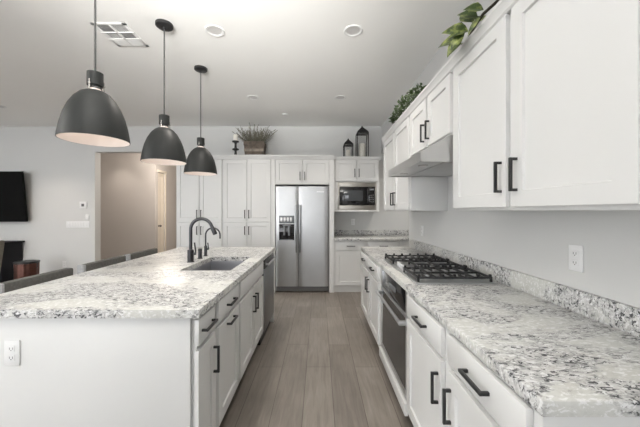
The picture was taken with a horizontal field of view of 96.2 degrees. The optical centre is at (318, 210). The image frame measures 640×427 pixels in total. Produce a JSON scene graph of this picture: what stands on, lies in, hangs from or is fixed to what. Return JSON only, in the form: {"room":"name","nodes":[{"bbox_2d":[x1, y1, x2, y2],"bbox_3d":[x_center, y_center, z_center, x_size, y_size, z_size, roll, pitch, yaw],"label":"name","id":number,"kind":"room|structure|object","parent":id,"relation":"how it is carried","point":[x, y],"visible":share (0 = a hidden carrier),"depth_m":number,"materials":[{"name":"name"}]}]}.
{"room":"kitchen","nodes":[
{"label":"kitchen","id":0,"kind":"room"},
{"bbox_2d":[101,153,156,259],"bbox_3d":[-5.440,-0.106,7.550,2.320,2.953,0.100,0,0,0],"label":"wall","id":1,"kind":"structure","parent":0,"point":[128,184],"depth_m":7.50,"materials":[{"name":"paint"}]},
{"bbox_2d":[157,165,175,250],"bbox_3d":[-4.330,-0.106,9.100,0.100,2.953,3.000,0,0,0],"label":"wall","id":2,"kind":"structure","parent":0,"point":[171,170],"depth_m":8.22,"materials":[{"name":"paint"}]},
{"bbox_2d":[158,173,163,252],"bbox_3d":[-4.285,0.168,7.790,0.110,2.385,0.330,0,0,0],"label":"door","id":3,"kind":"structure","parent":2,"relation":"in","point":[160,175],"depth_m":7.81,"materials":[{"name":"beige paint"}]},
{"bbox_2d":[157,169,166,250],"bbox_3d":[-4.268,0.135,7.820,0.025,2.470,0.440,0,0,0],"label":"trim","id":4,"kind":"structure","parent":2,"relation":"attached to","point":[159,171],"depth_m":7.97,"materials":[{"name":"beige paint"}]},
{"bbox_2d":[0,127,408,274],"bbox_3d":[-3.450,-0.106,5.450,11.100,2.953,0.140,0,0,0],"label":"wall","id":5,"kind":"structure","parent":0,"point":[59,174],"depth_m":5.38,"materials":[{"name":"paint"}]},
{"bbox_2d":[0,171,27,221],"bbox_3d":[-6.205,-0.262,5.276,1.670,0.919,0.206,0,0,0],"label":"television","id":6,"kind":"object","parent":5,"relation":"attached to","point":[13,203],"visible":1,"depth_m":5.22,"materials":[{"name":"black plastic"}]},
{"bbox_2d":[66,221,88,227],"bbox_3d":[-4.519,0.253,5.375,0.412,0.112,0.010,0,0,0],"label":"light switch","id":7,"kind":"object","parent":5,"relation":"attached to","point":[69,224],"visible":1,"depth_m":5.37,"materials":[{"name":"white plastic"}]},
{"bbox_2d":[79,202,86,207],"bbox_3d":[-4.410,-0.113,5.368,0.130,0.125,0.024,0,0,0],"label":"thermostat","id":8,"kind":"object","parent":5,"relation":"attached to","point":[81,204],"visible":1,"depth_m":5.36,"materials":[{"name":"white plastic"}]},
{"bbox_2d":[334,160,378,211],"bbox_3d":[0.645,-0.459,5.123,0.774,0.942,0.511,0,0,0],"label":"upper cabinet","id":9,"kind":"object","parent":5,"relation":"attached to","point":[344,170],"visible":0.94,"depth_m":4.90,"materials":[{"name":"white paint"}]},
{"bbox_2d":[343,139,352,155],"bbox_3d":[0.520,-1.111,5.120,0.165,0.362,0.165,0,0,0],"label":"lantern","id":10,"kind":"object","parent":9,"relation":"on","point":[348,143],"visible":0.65,"depth_m":5.08,"materials":[{"name":"black metal"}]},
{"bbox_2d":[334,210,378,211],"bbox_3d":[0.645,-0.002,5.139,0.774,0.028,0.479,0,0,0],"label":"shelf","id":11,"kind":"object","parent":9,"relation":"attached to","point":[334,210],"depth_m":4.90,"materials":[{"name":"white paint"}]},
{"bbox_2d":[338,182,375,209],"bbox_3d":[0.653,-0.254,5.107,0.664,0.472,0.445,0,0,0],"label":"microwave","id":12,"kind":"object","parent":9,"relation":"on","point":[351,195],"visible":1,"depth_m":4.92,"materials":[{"name":"metal"}]},
{"bbox_2d":[334,156,380,159],"bbox_3d":[0.654,-0.901,4.901,0.792,0.058,0.038,0,0,0],"label":"crown molding","id":13,"kind":"structure","parent":9,"relation":"attached to","point":[335,157],"depth_m":4.89,"materials":[{"name":"white paint"}]},
{"bbox_2d":[356,126,368,155],"bbox_3d":[0.768,-1.222,5.120,0.205,0.585,0.205,0,0,0],"label":"lantern","id":14,"kind":"object","parent":9,"relation":"on","point":[362,131],"visible":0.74,"depth_m":5.07,"materials":[{"name":"black metal"}]},
{"bbox_2d":[359,143,364,155],"bbox_3d":[0.768,-1.077,5.120,0.102,0.258,0.102,0,0,0],"label":"candle","id":15,"kind":"object","parent":14,"relation":"on","point":[361,146],"depth_m":5.08,"materials":[{"name":"white wax"}]},
{"bbox_2d":[0,0,474,154],"bbox_3d":[-2.900,-1.643,3.250,12.200,0.120,15.500,0,0,0],"label":"ceiling","id":16,"kind":"structure","parent":0,"point":[296,56],"depth_m":2.94,"materials":[{"name":"paint"}]},
{"bbox_2d":[55,0,130,146],"bbox_3d":[-1.310,-0.998,1.680,0.347,1.171,0.347,0,0,0],"label":"pendant lamp","id":17,"kind":"object","parent":16,"relation":"hanging from","point":[90,116],"visible":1,"depth_m":1.60,"materials":[{"name":"black metal"}]},
{"bbox_2d":[90,23,148,46],"bbox_3d":[-1.778,-1.577,2.583,0.293,0.011,0.346,0,0,0],"label":"ceiling vent","id":18,"kind":"object","parent":16,"relation":"in","point":[121,34],"visible":1,"depth_m":2.56,"materials":[{"name":"white paint"}]},
{"bbox_2d":[140,19,186,165],"bbox_3d":[-1.310,-0.998,2.430,0.347,1.171,0.347,0,0,0],"label":"pendant lamp","id":19,"kind":"object","parent":16,"relation":"hanging from","point":[162,146],"visible":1,"depth_m":2.36,"materials":[{"name":"grey"}]},
{"bbox_2d":[184,65,216,175],"bbox_3d":[-1.310,-0.998,3.180,0.347,1.171,0.347,0,0,0],"label":"pendant lamp","id":20,"kind":"object","parent":16,"relation":"hanging from","point":[200,161],"visible":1,"depth_m":3.10,"materials":[{"name":"grey"}]},
{"bbox_2d":[205,25,224,36],"bbox_3d":[-0.914,-1.579,2.520,0.164,0.007,0.164,0,0,0],"label":"recessed light","id":21,"kind":"object","parent":16,"relation":"in","point":[213,30],"visible":1,"depth_m":2.52,"materials":[{"name":"white paint"}]},
{"bbox_2d":[247,95,258,99],"bbox_3d":[-0.920,-1.579,4.000,0.164,0.007,0.164,0,0,0],"label":"recessed light","id":22,"kind":"object","parent":16,"relation":"in","point":[251,97],"visible":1,"depth_m":4.00,"materials":[{"name":"grey"}]},
{"bbox_2d":[335,95,345,99],"bbox_3d":[0.300,-1.579,4.000,0.164,0.007,0.164,0,0,0],"label":"recessed light","id":23,"kind":"object","parent":16,"relation":"in","point":[338,97],"visible":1,"depth_m":4.00,"materials":[{"name":"grey"}]},
{"bbox_2d":[344,25,362,36],"bbox_3d":[0.300,-1.579,2.520,0.164,0.007,0.164,0,0,0],"label":"recessed light","id":24,"kind":"object","parent":16,"relation":"in","point":[351,30],"visible":1,"depth_m":2.52,"materials":[{"name":"grey"}]},
{"bbox_2d":[219,287,413,426],"bbox_3d":[-2.900,1.430,3.250,12.200,0.120,15.500,0,0,0],"label":"floor","id":25,"kind":"structure","parent":0,"point":[319,363],"depth_m":2.40,"materials":[{"name":"brown wood"}]},
{"bbox_2d":[0,240,4,270],"bbox_3d":[-4.043,0.860,3.200,0.593,1.020,0.500,0,0,0],"label":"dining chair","id":26,"kind":"object","parent":25,"relation":"on","point":[2,242],"visible":1,"depth_m":3.41,"materials":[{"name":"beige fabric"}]},
{"bbox_2d":[0,241,24,282],"bbox_3d":[-6.340,0.961,5.170,1.700,0.818,0.380,0,0,0],"label":"media console","id":27,"kind":"object","parent":25,"relation":"on","point":[13,250],"visible":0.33,"depth_m":5.14},
{"bbox_2d":[13,260,39,278],"bbox_3d":[-4.885,1.103,4.800,0.323,0.534,0.323,0,0,-31],"label":"side table","id":28,"kind":"object","parent":25,"relation":"on","point":[24,268],"visible":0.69,"depth_m":4.69,"materials":[{"name":"brown wood"}]},
{"bbox_2d":[0,268,72,293],"bbox_3d":[-1.861,0.917,2.094,0.443,0.906,0.543,0,0,0],"label":"counter stool","id":29,"kind":"object","parent":25,"relation":"on","point":[7,286],"visible":0.16,"depth_m":2.04,"materials":[{"name":"grey fabric"}]},
{"bbox_2d":[0,318,191,426],"bbox_3d":[-1.052,0.933,1.353,0.896,0.874,0.019,0,0,0],"label":"panel","id":30,"kind":"object","parent":25,"relation":"on","point":[71,372],"visible":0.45,"depth_m":1.34,"materials":[{"name":"white paint"}]},
{"bbox_2d":[4,340,19,365],"bbox_3d":[-1.432,0.662,1.338,0.072,0.118,0.009,0,0,0],"label":"wall outlet","id":31,"kind":"object","parent":30,"relation":"attached to","point":[11,347],"visible":1,"depth_m":1.34,"materials":[{"name":"white plastic"}]},
{"bbox_2d":[8,346,14,351],"bbox_3d":[-1.432,0.641,1.336,0.032,0.028,0.003,0,0,0],"label":"receptacle","id":32,"kind":"object","parent":31,"relation":"attached to","point":[10,348],"depth_m":1.33,"materials":[{"name":"white plastic"}]},
{"bbox_2d":[8,355,14,360],"bbox_3d":[-1.432,0.683,1.336,0.032,0.028,0.003,0,0,0],"label":"receptacle","id":33,"kind":"object","parent":31,"relation":"attached to","point":[10,357],"depth_m":1.33,"materials":[{"name":"white plastic"}]},
{"bbox_2d":[77,256,125,273],"bbox_3d":[-1.861,0.917,2.739,0.443,0.906,0.543,0,0,0],"label":"counter stool","id":34,"kind":"object","parent":25,"relation":"on","point":[90,266],"visible":0.18,"depth_m":2.65,"materials":[{"name":"grey fabric"}]},
{"bbox_2d":[124,248,157,260],"bbox_3d":[-1.861,0.917,3.329,0.443,0.906,0.543,0,0,0],"label":"counter stool","id":35,"kind":"object","parent":25,"relation":"on","point":[135,255],"visible":0.2,"depth_m":3.26,"materials":[{"name":"grey fabric"}]},
{"bbox_2d":[176,159,222,247],"bbox_3d":[-2.014,0.214,5.083,0.783,2.312,0.591,0,0,0],"label":"pantry cabinet","id":36,"kind":"object","parent":25,"relation":"on","point":[197,196],"visible":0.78,"depth_m":4.83,"materials":[{"name":"white paint"}]},
{"bbox_2d":[192,305,219,426],"bbox_3d":[-0.854,0.933,1.459,0.652,0.874,0.242,0,0,0],"label":"base cabinet","id":37,"kind":"object","parent":25,"relation":"on","point":[204,347],"visible":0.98,"depth_m":1.42,"materials":[{"name":"white paint"}]},
{"bbox_2d":[213,284,238,426],"bbox_3d":[-0.854,0.933,1.805,0.652,0.874,0.450,0,0,0],"label":"base cabinet","id":38,"kind":"object","parent":25,"relation":"on","point":[226,329],"visible":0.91,"depth_m":1.77,"materials":[{"name":"white paint"}]},
{"bbox_2d":[223,159,270,246],"bbox_3d":[-1.210,0.214,5.083,0.820,2.312,0.591,0,0,0],"label":"pantry cabinet","id":39,"kind":"object","parent":25,"relation":"on","point":[246,182],"visible":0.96,"depth_m":4.83,"materials":[{"name":"white paint"}]},
{"bbox_2d":[232,134,238,154],"bbox_3d":[-1.430,-1.125,4.920,0.116,0.366,0.116,0,0,0],"label":"candle holder","id":40,"kind":"object","parent":39,"relation":"on","point":[235,141],"visible":0.88,"depth_m":4.90,"materials":[{"name":"black metal"}]},
{"bbox_2d":[233,123,277,154],"bbox_3d":[-1.124,-1.241,5.059,0.816,0.598,0.338,0,0,3],"label":"grass planter","id":41,"kind":"object","parent":39,"relation":"on","point":[252,146],"visible":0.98,"depth_m":4.98,"materials":[{"name":"brown wood"}]},
{"bbox_2d":[237,262,262,382],"bbox_3d":[-0.854,0.933,2.470,0.652,0.874,0.880,0,0,0],"label":"base cabinet","id":42,"kind":"object","parent":25,"relation":"on","point":[250,302],"visible":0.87,"depth_m":2.35,"materials":[{"name":"white paint"}]},
{"bbox_2d":[0,247,274,317],"bbox_3d":[-1.154,0.476,2.485,1.202,0.040,2.320,0,0,0],"label":"countertop","id":43,"kind":"structure","parent":42,"relation":"on","point":[163,284],"depth_m":1.67,"materials":[{"name":"stone"}]},
{"bbox_2d":[197,249,202,258],"bbox_3d":[-1.140,0.409,2.750,0.048,0.094,0.048,0,0,0],"label":"soap dispenser","id":44,"kind":"object","parent":43,"relation":"on","point":[199,250],"visible":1,"depth_m":2.73,"materials":[{"name":"black metal"}]},
{"bbox_2d":[187,217,216,262],"bbox_3d":[-1.043,0.256,2.560,0.268,0.401,0.064,0,0,0],"label":"kitchen faucet","id":45,"kind":"object","parent":43,"relation":"on","point":[190,252],"visible":1,"depth_m":2.55,"materials":[{"name":"black metal"}]},
{"bbox_2d":[204,228,220,255],"bbox_3d":[-1.084,0.310,2.910,0.176,0.292,0.044,0,0,0],"label":"filter faucet","id":46,"kind":"object","parent":43,"relation":"on","point":[205,246],"visible":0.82,"depth_m":2.90,"materials":[{"name":"black metal"}]},
{"bbox_2d":[193,261,243,269],"bbox_3d":[-0.875,0.604,2.525,0.414,0.214,0.670,0,0,0],"label":"undermount sink","id":47,"kind":"object","parent":43,"relation":"in","point":[212,265],"visible":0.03,"depth_m":2.85,"materials":[{"name":"metal"}]},
{"bbox_2d":[257,252,276,344],"bbox_3d":[-0.846,0.935,3.225,0.669,0.870,0.600,0,0,0],"label":"dishwasher","id":48,"kind":"object","parent":25,"relation":"on","point":[268,263],"visible":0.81,"depth_m":3.10,"materials":[{"name":"silver metal"}]},
{"bbox_2d":[276,186,328,290],"bbox_3d":[-0.282,0.469,5.055,0.884,1.767,0.610,0,0,0],"label":"refrigerator","id":49,"kind":"object","parent":25,"relation":"on","point":[302,212],"visible":1,"depth_m":4.81,"materials":[{"name":"silver metal"}]},
{"bbox_2d":[271,159,333,292],"bbox_3d":[-0.273,0.214,5.083,1.051,2.312,0.591,0,0,0],"label":"tall cabinet","id":50,"kind":"object","parent":25,"relation":"on","point":[284,172],"visible":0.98,"depth_m":4.82,"materials":[{"name":"white paint"}]},
{"bbox_2d":[186,155,333,159],"bbox_3d":[-1.081,-0.905,4.819,2.678,0.074,0.044,0,0,0],"label":"crown molding","id":51,"kind":"structure","parent":50,"relation":"attached to","point":[222,157],"depth_m":4.80,"materials":[{"name":"white paint"}]},
{"bbox_2d":[334,241,366,291],"bbox_3d":[0.530,0.933,5.083,0.549,0.874,0.591,0,0,0],"label":"base cabinet","id":52,"kind":"object","parent":25,"relation":"on","point":[347,254],"visible":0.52,"depth_m":4.83,"materials":[{"name":"white paint"}]},
{"bbox_2d":[361,251,369,323],"bbox_3d":[0.833,0.933,3.362,0.669,0.874,0.575,0,0,0],"label":"base cabinet","id":53,"kind":"object","parent":25,"relation":"on","point":[365,271],"visible":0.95,"depth_m":3.33,"materials":[{"name":"white paint"}]},
{"bbox_2d":[366,258,380,346],"bbox_3d":[0.833,0.933,2.814,0.669,0.874,0.522,0,0,0],"label":"base cabinet","id":54,"kind":"object","parent":25,"relation":"on","point":[374,279],"visible":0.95,"depth_m":2.74,"materials":[{"name":"white paint"}]},
{"bbox_2d":[367,241,398,246],"bbox_3d":[1.078,0.933,5.083,0.544,0.874,0.591,0,0,0],"label":"base cabinet","id":55,"kind":"object","parent":25,"relation":"on","point":[369,243],"visible":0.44,"depth_m":4.82,"materials":[{"name":"white paint"}]},
{"bbox_2d":[379,285,408,415],"bbox_3d":[0.849,0.933,2.155,0.637,0.874,0.796,0,0,0],"label":"base cabinet","id":56,"kind":"object","parent":25,"relation":"on","point":[402,401],"visible":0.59,"depth_m":2.03,"materials":[{"name":"white paint"}]},
{"bbox_2d":[376,269,407,400],"bbox_3d":[0.798,0.848,2.155,0.604,0.688,0.740,0,0,0],"label":"wall oven","id":57,"kind":"object","parent":56,"relation":"in","point":[393,297],"visible":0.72,"depth_m":2.07,"materials":[{"name":"silver metal"}]},
{"bbox_2d":[399,241,408,246],"bbox_3d":[1.671,0.933,5.083,0.639,0.874,0.591,0,0,0],"label":"base cabinet","id":58,"kind":"object","parent":25,"relation":"on","point":[401,243],"visible":0.05,"depth_m":4.82,"materials":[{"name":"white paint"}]},
{"bbox_2d":[334,235,408,240],"bbox_3d":[1.125,0.476,5.085,1.740,0.040,0.589,0,0,0],"label":"countertop","id":59,"kind":"structure","parent":58,"relation":"on","point":[336,237],"depth_m":4.87,"materials":[{"name":"stone"}]},
{"bbox_2d":[334,230,408,234],"bbox_3d":[1.125,0.405,5.369,1.740,0.102,0.020,0,0,0],"label":"backsplash strip","id":60,"kind":"object","parent":59,"relation":"on","point":[336,232],"visible":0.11,"depth_m":5.36,"materials":[{"name":"stone"}]},
{"bbox_2d":[407,294,448,426],"bbox_3d":[0.833,0.933,1.486,0.669,0.874,0.542,0,0,0],"label":"base cabinet","id":61,"kind":"object","parent":25,"relation":"on","point":[427,338],"visible":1,"depth_m":1.46,"materials":[{"name":"white paint"}]},
{"bbox_2d":[442,331,537,426],"bbox_3d":[0.833,0.933,0.969,0.669,0.874,0.493,0,0,0],"label":"base cabinet","id":62,"kind":"object","parent":25,"relation":"on","point":[477,396],"visible":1,"depth_m":0.97,"materials":[{"name":"white paint"}]},
{"bbox_2d":[361,247,639,416],"bbox_3d":[0.853,0.476,2.174,0.634,0.040,2.972,0,0,0],"label":"countertop","id":63,"kind":"structure","parent":62,"relation":"on","point":[562,362],"depth_m":0.99,"materials":[{"name":"stone"}]},
{"bbox_2d":[383,253,497,283],"bbox_3d":[0.856,0.427,2.248,0.512,0.058,0.935,0,0,0],"label":"gas cooktop","id":64,"kind":"object","parent":63,"relation":"in","point":[420,269],"visible":1,"depth_m":2.02,"materials":[{"name":"silver metal"}]},
{"bbox_2d":[409,239,639,337],"bbox_3d":[1.160,0.405,2.174,0.020,0.102,2.972,0,0,0],"label":"backsplash strip","id":65,"kind":"object","parent":63,"relation":"on","point":[623,317],"visible":0.92,"depth_m":1.37,"materials":[{"name":"stone"}]},
{"bbox_2d":[538,413,639,426],"bbox_3d":[0.858,0.933,0.711,0.619,0.874,0.018,0,0,0],"label":"end panel","id":66,"kind":"object","parent":25,"relation":"on","point":[542,421],"visible":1,"depth_m":0.70,"materials":[{"name":"white paint"}]},
{"bbox_2d":[381,0,639,307],"bbox_3d":[1.236,-0.106,0.440,0.130,2.953,9.880,0,0,0],"label":"wall","id":67,"kind":"structure","parent":0,"point":[535,243],"depth_m":1.48,"materials":[{"name":"paint"}]},
{"bbox_2d":[384,117,447,210],"bbox_3d":[0.979,-0.466,3.132,0.382,0.925,1.045,0,0,0],"label":"upper cabinet","id":68,"kind":"object","parent":67,"relation":"attached to","point":[400,193],"visible":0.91,"depth_m":2.69,"materials":[{"name":"white paint"}]},
{"bbox_2d":[388,83,426,123],"bbox_3d":[0.846,-1.028,2.786,0.233,0.182,0.917,0,0,0],"label":"garland","id":69,"kind":"object","parent":68,"relation":"on","point":[417,90],"visible":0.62,"depth_m":2.69,"materials":[{"name":"green plant"}]},
{"bbox_2d":[388,135,452,176],"bbox_3d":[0.899,-0.389,2.192,0.539,0.168,0.821,0,0,0],"label":"range hood","id":70,"kind":"object","parent":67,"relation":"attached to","point":[436,160],"visible":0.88,"depth_m":1.94,"materials":[{"name":"metal"}]},
{"bbox_2d":[421,226,423,235],"bbox_3d":[1.166,0.225,3.250,0.009,0.118,0.072,0,0,0],"label":"wall outlet","id":71,"kind":"object","parent":67,"relation":"attached to","point":[422,227],"visible":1,"depth_m":3.23,"materials":[{"name":"white plastic"}]},
{"bbox_2d":[410,73,452,155],"bbox_3d":[0.979,-0.702,2.192,0.382,0.453,0.831,0,0,0],"label":"upper cabinet","id":72,"kind":"object","parent":67,"relation":"attached to","point":[431,122],"visible":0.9,"depth_m":2.07,"materials":[{"name":"white paint"}]},
{"bbox_2d":[453,0,639,210],"bbox_3d":[0.979,-0.466,1.255,0.382,0.925,1.040,0,0,0],"label":"upper cabinet","id":73,"kind":"object","parent":67,"relation":"attached to","point":[546,105],"visible":0.98,"depth_m":1.02,"materials":[{"name":"white paint"}]},
{"bbox_2d":[381,0,518,142],"bbox_3d":[0.819,-0.899,2.200,0.044,0.062,2.930,0,0,0],"label":"crown molding","id":74,"kind":"structure","parent":73,"relation":"attached to","point":[503,7],"depth_m":1.63,"materials":[{"name":"white paint"}]},
{"bbox_2d":[439,0,498,56],"bbox_3d":[0.800,-0.951,1.313,0.185,0.198,0.746,0,0,-7],"label":"ivy vine","id":75,"kind":"object","parent":73,"relation":"on","point":[457,31],"visible":0.86,"depth_m":1.49,"materials":[{"name":"green plant"}]},
{"bbox_2d":[569,244,583,272],"bbox_3d":[1.166,0.214,1.305,0.009,0.118,0.072,0,0,0],"label":"wall outlet","id":76,"kind":"object","parent":67,"relation":"attached to","point":[576,252],"visible":1,"depth_m":1.30,"materials":[{"name":"white plastic"}]},
{"bbox_2d":[572,250,577,256],"bbox_3d":[1.164,0.193,1.305,0.003,0.028,0.032,0,0,0],"label":"receptacle","id":77,"kind":"object","parent":76,"relation":"attached to","point":[574,252],"depth_m":1.30,"materials":[{"name":"white plastic"}]},
{"bbox_2d":[572,259,577,265],"bbox_3d":[1.164,0.235,1.305,0.003,0.028,0.032,0,0,0],"label":"receptacle","id":78,"kind":"object","parent":76,"relation":"attached to","point":[574,261],"depth_m":1.30,"materials":[{"name":"white plastic"}]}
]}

